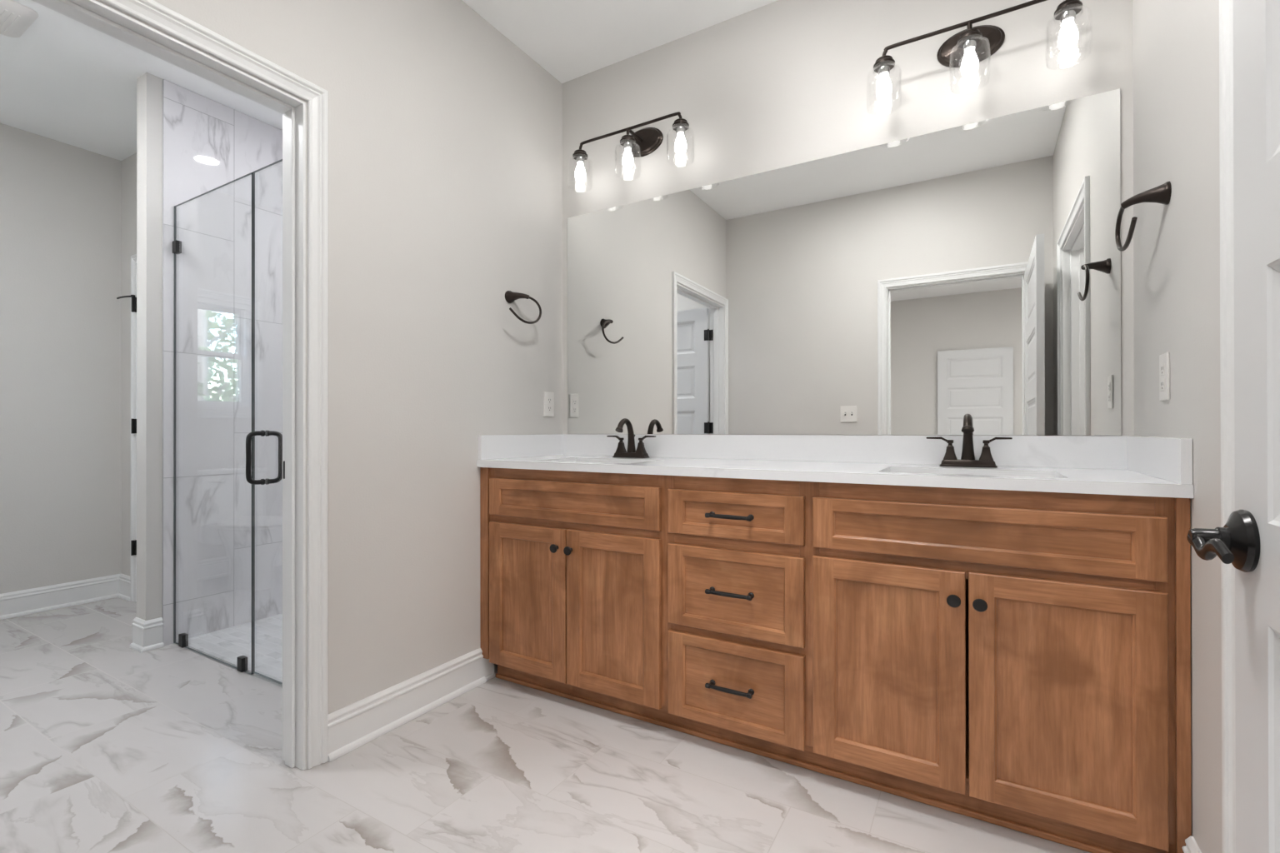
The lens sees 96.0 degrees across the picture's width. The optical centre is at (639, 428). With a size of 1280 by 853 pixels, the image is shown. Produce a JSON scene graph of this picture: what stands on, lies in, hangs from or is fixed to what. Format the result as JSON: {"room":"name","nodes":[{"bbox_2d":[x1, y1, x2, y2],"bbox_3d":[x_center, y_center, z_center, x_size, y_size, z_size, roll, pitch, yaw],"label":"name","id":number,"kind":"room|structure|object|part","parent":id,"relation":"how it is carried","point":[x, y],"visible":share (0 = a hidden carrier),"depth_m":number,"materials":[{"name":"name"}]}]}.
{"room":"bathroom","nodes":[
{"label":"bathroom","id":0,"kind":"room"},
{"bbox_2d":[0,123,121,594],"bbox_3d":[-3.674,-0.318,3.015,0.140,2.723,1.652,0,0,30],"label":"wall","id":1,"kind":"structure","parent":0,"point":[61,202],"depth_m":3.36,"materials":[{"name":"beige paint"}]},
{"bbox_2d":[0,574,129,619],"bbox_3d":[-3.529,0.974,2.928,0.192,0.138,1.452,0,0,30],"label":"baseboard","id":2,"kind":"structure","parent":1,"relation":"attached to","point":[14,604],"depth_m":3.36,"materials":[{"name":"white wood"}]},
{"bbox_2d":[120,152,136,576],"bbox_3d":[-2.729,-0.318,3.360,1.141,2.723,0.100,0,0,30],"label":"wall","id":3,"kind":"structure","parent":0,"point":[128,165],"depth_m":3.56,"materials":[{"name":"beige paint"}]},
{"bbox_2d":[116,295,136,555],"bbox_3d":[-2.739,0.022,3.289,0.929,2.018,0.100,0,0,30],"label":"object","id":4,"kind":"structure","parent":3,"relation":"in","point":[133,424],"depth_m":3.45,"materials":[{"name":"black metal"}]},
{"bbox_2d":[130,254,136,601],"bbox_3d":[-2.656,-0.004,3.306,0.935,2.093,0.118,0,0,30],"label":"door frame","id":5,"kind":"structure","parent":3,"relation":"attached to","point":[133,258],"depth_m":3.48,"materials":[{"name":"white wood"}]},
{"bbox_2d":[136,72,282,645],"bbox_3d":[-2.090,-0.319,3.207,0.115,2.723,1.092,0,0,30],"label":"wall","id":6,"kind":"structure","parent":0,"point":[208,144],"depth_m":2.91,"materials":[{"name":"tile"}]},
{"bbox_2d":[130,617,164,653],"bbox_3d":[-2.349,0.972,2.743,0.133,0.138,0.086,0,0,30],"label":"baseboard","id":7,"kind":"structure","parent":6,"relation":"attached to","point":[147,636],"depth_m":2.72,"materials":[{"name":"white wood"}]},
{"bbox_2d":[172,172,254,674],"bbox_3d":[-1.947,-0.021,2.615,0.725,2.119,0.025,0,0,30],"label":"shower panel","id":8,"kind":"object","parent":6,"relation":"attached to","point":[177,245],"visible":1,"depth_m":2.79,"materials":[{"name":"clear glass"}]},
{"bbox_2d":[95,0,562,769],"bbox_3d":[-1.025,-0.333,1.858,0.115,2.743,2.340,0,0,30],"label":"wall","id":9,"kind":"structure","parent":0,"point":[445,135],"depth_m":2.10,"materials":[{"name":"beige paint"}]},
{"bbox_2d":[31,0,328,770],"bbox_3d":[-1.283,-0.010,1.418,0.152,2.093,0.970,0,0,30],"label":"door frame","id":10,"kind":"structure","parent":9,"relation":"attached to","point":[94,14],"depth_m":1.76,"materials":[{"name":"white wood"}]},
{"bbox_3d":[-1.099,0.128,1.786,0.004,0.055,0.012,0,0,30],"label":"strike plate","id":11,"kind":"part","parent":10,"relation":"part of","materials":[{"name":"black metal"}]},
{"bbox_2d":[327,648,495,762],"bbox_3d":[-0.794,0.969,2.107,0.026,0.138,0.717,0,0,30],"label":"baseboard","id":12,"kind":"structure","parent":9,"relation":"attached to","point":[353,726],"depth_m":2.03,"materials":[{"name":"white wood"}]},
{"bbox_2d":[505,290,541,324],"bbox_3d":[-0.529,-0.530,2.517,0.097,0.146,0.203,0,0,30],"label":"towel ring","id":13,"kind":"object","parent":9,"relation":"attached to","point":[510,297],"visible":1,"depth_m":2.50,"materials":[{"name":"black metal"}]},
{"bbox_3d":[-0.538,-0.576,2.517,0.113,0.054,0.050,0,0,-2],"label":"post","id":14,"kind":"part","parent":13,"relation":"part of","materials":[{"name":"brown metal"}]},
{"bbox_2d":[543,391,554,416],"bbox_3d":[-0.433,-0.116,2.744,0.008,0.117,0.072,0,0,30],"label":"outlet","id":15,"kind":"object","parent":9,"relation":"attached to","point":[548,397],"visible":1,"depth_m":2.74,"materials":[{"name":"white plastic"}]},
{"bbox_2d":[547,397,551,403],"bbox_3d":[-0.431,-0.136,2.743,0.002,0.029,0.033,0,0,30],"label":"receptacle","id":16,"kind":"object","parent":15,"relation":"attached to","point":[549,399],"depth_m":2.74,"materials":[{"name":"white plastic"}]},
{"bbox_2d":[547,405,551,411],"bbox_3d":[-0.431,-0.097,2.743,0.002,0.029,0.033,0,0,30],"label":"receptacle","id":17,"kind":"object","parent":15,"relation":"attached to","point":[549,407],"depth_m":2.74,"materials":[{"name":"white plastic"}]},
{"bbox_2d":[0,0,778,160],"bbox_3d":[-1.279,-1.744,2.079,5.230,0.120,2.460,0,0,30],"label":"ceiling","id":18,"kind":"structure","parent":0,"point":[66,80],"depth_m":2.61,"materials":[{"name":"paint"}]},
{"bbox_2d":[0,0,38,37],"bbox_3d":[-2.630,-1.667,2.267,0.300,0.030,0.316,0,0,30],"label":"exhaust fan","id":19,"kind":"object","parent":18,"relation":"attached to","point":[16,17],"visible":1,"depth_m":2.33,"materials":[{"name":"white plastic"}]},
{"bbox_2d":[0,7,20,34],"bbox_3d":[-2.630,-1.654,2.267,0.210,0.003,0.224,0,0,30],"label":"grille","id":20,"kind":"object","parent":19,"relation":"attached to","point":[10,19],"depth_m":2.34,"materials":[{"name":"white plastic"}]},
{"bbox_2d":[0,597,1090,852],"bbox_3d":[-1.417,1.091,-0.112,7.200,0.126,6.370,0,0,30],"label":"floor","id":21,"kind":"structure","parent":0,"point":[107,746],"depth_m":1.71,"materials":[{"name":"tile"}]},
{"bbox_2d":[480,467,1191,852],"bbox_3d":[0.403,0.596,2.030,2.168,0.881,0.583,0,0,30],"label":"vanity cabinet","id":22,"kind":"object","parent":21,"relation":"on","point":[1019,661],"visible":0.93,"depth_m":1.60,"materials":[{"name":"brown wood"}]},
{"bbox_3d":[-0.440,0.661,2.240,0.388,0.571,0.018,0,0,30],"label":"cabinet door","id":23,"kind":"part","parent":22,"relation":"part of","materials":[{"name":"brown wood"}]},
{"bbox_3d":[-0.317,0.444,2.142,0.033,0.033,0.028,0,0,30],"label":"knob","id":24,"kind":"part","parent":22,"relation":"part of","materials":[{"name":"black metal"}]},
{"bbox_3d":[-0.261,0.446,2.109,0.033,0.033,0.028,0,0,30],"label":"knob","id":25,"kind":"part","parent":22,"relation":"part of","materials":[{"name":"black metal"}]},
{"bbox_3d":[-0.100,0.659,2.040,0.390,0.572,0.018,0,0,30],"label":"cabinet door","id":26,"kind":"part","parent":22,"relation":"part of","materials":[{"name":"brown wood"}]},
{"bbox_3d":[0.278,0.808,1.786,0.150,0.019,0.037,0,0,30],"label":"bar pull","id":27,"kind":"part","parent":22,"relation":"part of","materials":[{"name":"black metal"}]},
{"bbox_3d":[0.277,0.512,1.787,0.150,0.019,0.037,0,0,30],"label":"bar pull","id":28,"kind":"part","parent":22,"relation":"part of","materials":[{"name":"black metal"}]},
{"bbox_3d":[0.277,0.273,1.788,0.150,0.019,0.037,0,0,30],"label":"bar pull","id":29,"kind":"part","parent":22,"relation":"part of","materials":[{"name":"black metal"}]},
{"bbox_3d":[0.290,0.514,1.811,0.450,0.265,0.018,0,0,30],"label":"drawer","id":30,"kind":"part","parent":22,"relation":"part of","materials":[{"name":"brown wood"}]},
{"bbox_3d":[0.290,0.273,1.812,0.450,0.145,0.018,0,0,30],"label":"drawer","id":31,"kind":"part","parent":22,"relation":"part of","materials":[{"name":"brown wood"}]},
{"bbox_3d":[0.291,0.809,1.811,0.450,0.276,0.018,0,0,30],"label":"drawer","id":32,"kind":"part","parent":22,"relation":"part of","materials":[{"name":"brown wood"}]},
{"bbox_2d":[476,434,1193,498],"bbox_3d":[0.411,0.089,2.045,2.170,0.130,0.560,0,0,30],"label":"countertop","id":33,"kind":"structure","parent":22,"relation":"on","point":[1123,466],"depth_m":1.88,"materials":[{"name":"white stone"}]},
{"bbox_2d":[606,418,655,458],"bbox_3d":[-0.060,0.040,2.494,0.243,0.171,0.142,0,0,30],"label":"faucet","id":34,"kind":"object","parent":33,"relation":"on","point":[621,452],"visible":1,"depth_m":2.51,"materials":[{"name":"black metal"}]},
{"bbox_3d":[-0.110,0.040,2.570,0.080,0.021,0.018,0,0,30],"label":"lever handle","id":35,"kind":"part","parent":34,"relation":"part of","materials":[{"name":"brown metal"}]},
{"bbox_3d":[-0.084,0.077,2.555,0.041,0.054,0.041,0,0,30],"label":"handle","id":36,"kind":"part","parent":34,"relation":"part of","materials":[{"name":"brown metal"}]},
{"bbox_3d":[-0.059,0.031,2.496,0.043,0.154,0.128,0,0,30],"label":"spout","id":37,"kind":"part","parent":34,"relation":"part of","materials":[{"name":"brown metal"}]},
{"bbox_3d":[0.004,0.077,2.503,0.041,0.054,0.041,0,0,30],"label":"handle","id":38,"kind":"part","parent":34,"relation":"part of","materials":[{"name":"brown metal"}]},
{"bbox_3d":[0.030,0.040,2.488,0.080,0.021,0.018,0,0,30],"label":"lever handle","id":39,"kind":"part","parent":34,"relation":"part of","materials":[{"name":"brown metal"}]},
{"bbox_2d":[926,414,1012,468],"bbox_3d":[1.049,0.037,1.843,0.243,0.171,0.142,0,0,30],"label":"faucet","id":40,"kind":"object","parent":33,"relation":"on","point":[967,458],"visible":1,"depth_m":1.86,"materials":[{"name":"black metal"}]},
{"bbox_3d":[0.999,0.037,1.919,0.080,0.021,0.018,0,0,30],"label":"lever handle","id":41,"kind":"part","parent":40,"relation":"part of","materials":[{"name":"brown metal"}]},
{"bbox_3d":[1.025,0.075,1.903,0.041,0.054,0.041,0,0,30],"label":"handle","id":42,"kind":"part","parent":40,"relation":"part of","materials":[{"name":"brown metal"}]},
{"bbox_3d":[1.050,0.029,1.844,0.043,0.154,0.128,0,0,30],"label":"spout","id":43,"kind":"part","parent":40,"relation":"part of","materials":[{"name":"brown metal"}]},
{"bbox_3d":[1.113,0.074,1.852,0.041,0.054,0.041,0,0,30],"label":"handle","id":44,"kind":"part","parent":40,"relation":"part of","materials":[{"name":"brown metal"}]},
{"bbox_3d":[1.139,0.037,1.837,0.080,0.021,0.018,0,0,30],"label":"lever handle","id":45,"kind":"part","parent":40,"relation":"part of","materials":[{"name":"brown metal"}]},
{"bbox_3d":[0.674,0.657,1.586,0.388,0.573,0.018,0,0,30],"label":"cabinet door","id":46,"kind":"part","parent":22,"relation":"part of","materials":[{"name":"brown wood"}]},
{"bbox_3d":[0.807,0.441,1.482,0.033,0.033,0.028,0,0,30],"label":"knob","id":47,"kind":"part","parent":22,"relation":"part of","materials":[{"name":"black metal"}]},
{"bbox_3d":[0.857,0.443,1.452,0.033,0.033,0.028,0,0,30],"label":"knob","id":48,"kind":"part","parent":22,"relation":"part of","materials":[{"name":"black metal"}]},
{"bbox_3d":[1.014,0.655,1.386,0.386,0.575,0.018,0,0,30],"label":"cabinet door","id":49,"kind":"part","parent":22,"relation":"part of","materials":[{"name":"brown wood"}]},
{"bbox_2d":[561,0,1134,436],"bbox_3d":[-0.660,-0.331,3.070,5.287,2.743,0.120,0,0,30],"label":"wall","id":50,"kind":"structure","parent":0,"point":[780,83],"depth_m":2.21,"materials":[{"name":"beige paint"}]},
{"bbox_2d":[567,111,694,186],"bbox_3d":[-0.032,-1.225,2.520,0.621,0.261,0.194,0,0,30],"label":"vanity light","id":51,"kind":"object","parent":50,"relation":"attached to","point":[642,142],"visible":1,"depth_m":2.54,"materials":[{"name":"brown metal"}]},
{"bbox_2d":[575,155,584,164],"bbox_3d":[-0.271,-1.218,2.614,0.037,0.027,0.037,0,0,30],"label":"socket","id":52,"kind":"object","parent":51,"relation":"attached to","point":[579,159],"depth_m":2.60,"materials":[{"name":"silver metal"}]},
{"bbox_3d":[-0.271,-1.163,2.614,0.114,0.138,0.114,0,0,30],"label":"lamp shade","id":53,"kind":"part","parent":51,"relation":"part of","materials":[{"name":"clear glass"}]},
{"bbox_3d":[-0.271,-1.162,2.614,0.049,0.084,0.049,0,0,30],"label":"bulb","id":54,"kind":"part","parent":51,"relation":"part of","materials":[{"name":"white glass"}]},
{"bbox_2d":[623,140,632,149],"bbox_3d":[-0.052,-1.219,2.485,0.037,0.027,0.037,0,0,30],"label":"socket","id":55,"kind":"object","parent":51,"relation":"attached to","point":[627,146],"depth_m":2.47,"materials":[{"name":"silver metal"}]},
{"bbox_3d":[-0.052,-1.164,2.485,0.114,0.138,0.114,0,0,30],"label":"lamp shade","id":56,"kind":"part","parent":51,"relation":"part of","materials":[{"name":"clear glass"}]},
{"bbox_3d":[-0.052,-1.163,2.485,0.049,0.084,0.049,0,0,30],"label":"bulb","id":57,"kind":"part","parent":51,"relation":"part of","materials":[{"name":"white glass"}]},
{"bbox_3d":[-0.024,-1.277,2.534,0.520,0.048,0.124,0,0,30],"label":"arm","id":58,"kind":"part","parent":51,"relation":"part of","materials":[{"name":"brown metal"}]},
{"bbox_2d":[675,125,684,134],"bbox_3d":[0.166,-1.220,2.357,0.037,0.027,0.037,0,0,30],"label":"socket","id":59,"kind":"object","parent":51,"relation":"attached to","point":[680,130],"depth_m":2.34,"materials":[{"name":"silver metal"}]},
{"bbox_3d":[0.166,-1.164,2.357,0.114,0.138,0.114,0,0,30],"label":"lamp shade","id":60,"kind":"part","parent":51,"relation":"part of","materials":[{"name":"clear glass"}]},
{"bbox_3d":[0.166,-1.163,2.357,0.049,0.084,0.049,0,0,30],"label":"bulb","id":61,"kind":"part","parent":51,"relation":"part of","materials":[{"name":"white glass"}]},
{"bbox_2d":[567,88,1120,435],"bbox_3d":[0.554,-0.504,2.283,2.102,1.055,0.005,0,0,30],"label":"mirror","id":62,"kind":"object","parent":50,"relation":"attached to","point":[917,285],"visible":1,"depth_m":2.10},
{"bbox_2d":[563,434,1126,469],"bbox_3d":[0.548,0.075,2.278,2.131,0.100,0.020,0,0,30],"label":"backsplash","id":63,"kind":"structure","parent":50,"relation":"attached to","point":[1055,452],"depth_m":2.10,"materials":[{"name":"white stone"}]},
{"bbox_2d":[865,0,1092,110],"bbox_3d":[1.072,-1.228,1.872,0.621,0.261,0.194,0,0,30],"label":"vanity light","id":64,"kind":"object","parent":50,"relation":"attached to","point":[966,48],"visible":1,"depth_m":1.87,"materials":[{"name":"brown metal"}]},
{"bbox_2d":[878,63,889,77],"bbox_3d":[0.833,-1.221,1.966,0.037,0.027,0.037,0,0,30],"label":"socket","id":65,"kind":"object","parent":64,"relation":"attached to","point":[883,70],"depth_m":1.95,"materials":[{"name":"silver metal"}]},
{"bbox_3d":[0.833,-1.166,1.965,0.114,0.138,0.114,0,0,30],"label":"lamp shade","id":66,"kind":"part","parent":64,"relation":"part of","materials":[{"name":"clear glass"}]},
{"bbox_3d":[0.833,-1.165,1.965,0.049,0.084,0.049,0,0,30],"label":"bulb","id":67,"kind":"part","parent":64,"relation":"part of","materials":[{"name":"white glass"}]},
{"bbox_3d":[1.080,-1.280,1.885,0.520,0.048,0.124,0,0,30],"label":"arm","id":68,"kind":"part","parent":64,"relation":"part of","materials":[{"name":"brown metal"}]},
{"bbox_3d":[1.051,-1.165,1.837,0.049,0.084,0.049,0,0,30],"label":"bulb","id":69,"kind":"part","parent":64,"relation":"part of","materials":[{"name":"white glass"}]},
{"bbox_2d":[963,37,976,53],"bbox_3d":[1.051,-1.222,1.837,0.037,0.027,0.037,0,0,30],"label":"socket","id":70,"kind":"object","parent":64,"relation":"attached to","point":[970,45],"depth_m":1.82,"materials":[{"name":"silver metal"}]},
{"bbox_3d":[1.051,-1.167,1.837,0.114,0.138,0.114,0,0,30],"label":"lamp shade","id":71,"kind":"part","parent":64,"relation":"part of","materials":[{"name":"clear glass"}]},
{"bbox_2d":[1060,7,1075,24],"bbox_3d":[1.270,-1.222,1.709,0.037,0.027,0.037,0,0,30],"label":"socket","id":72,"kind":"object","parent":64,"relation":"attached to","point":[1067,17],"depth_m":1.70,"materials":[{"name":"silver metal"}]},
{"bbox_3d":[1.270,-1.166,1.709,0.049,0.084,0.049,0,0,30],"label":"bulb","id":73,"kind":"part","parent":64,"relation":"part of","materials":[{"name":"white glass"}]},
{"bbox_3d":[1.270,-1.167,1.709,0.114,0.138,0.114,0,0,30],"label":"lamp shade","id":74,"kind":"part","parent":64,"relation":"part of","materials":[{"name":"clear glass"}]},
{"bbox_2d":[1132,0,1221,852],"bbox_3d":[0.964,-0.338,0.730,0.115,2.743,2.272,0,0,30],"label":"wall","id":75,"kind":"structure","parent":0,"point":[1176,42],"depth_m":1.27,"materials":[{"name":"beige paint"}]},
{"bbox_2d":[1115,180,1171,251],"bbox_3d":[1.279,-0.534,1.455,0.097,0.146,0.203,0,0,30],"label":"towel ring","id":76,"kind":"object","parent":75,"relation":"attached to","point":[1161,194],"visible":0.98,"depth_m":1.44,"materials":[{"name":"black metal"}]},
{"bbox_3d":[1.284,-0.581,1.448,0.050,0.054,0.113,0,0,-27],"label":"post","id":77,"kind":"part","parent":76,"relation":"part of","materials":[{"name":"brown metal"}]},
{"bbox_2d":[1159,352,1169,400],"bbox_3d":[1.310,-0.130,1.441,0.008,0.117,0.072,0,0,30],"label":"outlet","id":78,"kind":"object","parent":75,"relation":"attached to","point":[1164,359],"visible":1,"depth_m":1.43,"materials":[{"name":"white plastic"}]},
{"bbox_2d":[1160,363,1164,375],"bbox_3d":[1.308,-0.149,1.442,0.002,0.029,0.033,0,0,30],"label":"receptacle","id":79,"kind":"object","parent":78,"relation":"attached to","point":[1162,365],"depth_m":1.44,"materials":[{"name":"white plastic"}]},
{"bbox_2d":[1160,378,1164,390],"bbox_3d":[1.308,-0.110,1.442,0.002,0.029,0.033,0,0,30],"label":"receptacle","id":80,"kind":"object","parent":78,"relation":"attached to","point":[1162,380],"depth_m":1.44,"materials":[{"name":"white plastic"}]},
{"bbox_2d":[1182,835,1201,852],"bbox_3d":[1.142,0.964,1.167,0.026,0.138,0.241,0,0,30],"label":"baseboard","id":81,"kind":"structure","parent":75,"relation":"attached to","point":[1192,847],"depth_m":1.25,"materials":[{"name":"white wood"}]},
{"bbox_2d":[1219,0,1235,852],"bbox_3d":[0.884,-0.015,0.610,0.134,2.093,0.985,0,0,30],"label":"door frame","id":82,"kind":"structure","parent":75,"relation":"attached to","point":[1226,7],"depth_m":1.05,"materials":[{"name":"white wood"}]},
{"bbox_3d":[-0.568,-0.337,0.379,2.172,2.743,0.115,0,0,30],"label":"wall","id":83,"kind":"structure","parent":0,"visible":0},
{"bbox_2d":[1186,0,1279,852],"bbox_3d":[0.501,0.012,0.311,0.132,2.018,0.812,0,0,30],"label":"door","id":84,"kind":"structure","parent":83,"relation":"in","point":[1249,540],"depth_m":0.62,"materials":[{"name":"white paint"}]},
{"bbox_3d":[0.629,0.128,0.626,0.034,0.035,0.092,0,0,30],"label":"lever","id":85,"kind":"part","parent":84,"relation":"part of","materials":[{"name":"black metal"}]},
{"bbox_3d":[-0.743,-0.321,2.463,0.010,2.721,0.988,0,0,30],"label":"wall","id":86,"kind":"structure","parent":0,"visible":0},
{"bbox_2d":[245,159,282,684],"bbox_3d":[-1.309,-0.023,2.240,0.742,2.119,0.144,0,0,30],"label":"shower door","id":87,"kind":"structure","parent":86,"relation":"attached to","point":[248,439],"depth_m":2.43,"materials":[{"name":"clear glass"}]},
{"bbox_3d":[-1.550,0.119,2.382,0.025,0.225,0.144,0,0,30],"label":"loop handle","id":88,"kind":"part","parent":87,"relation":"part of","materials":[{"name":"black metal"}]}
]}

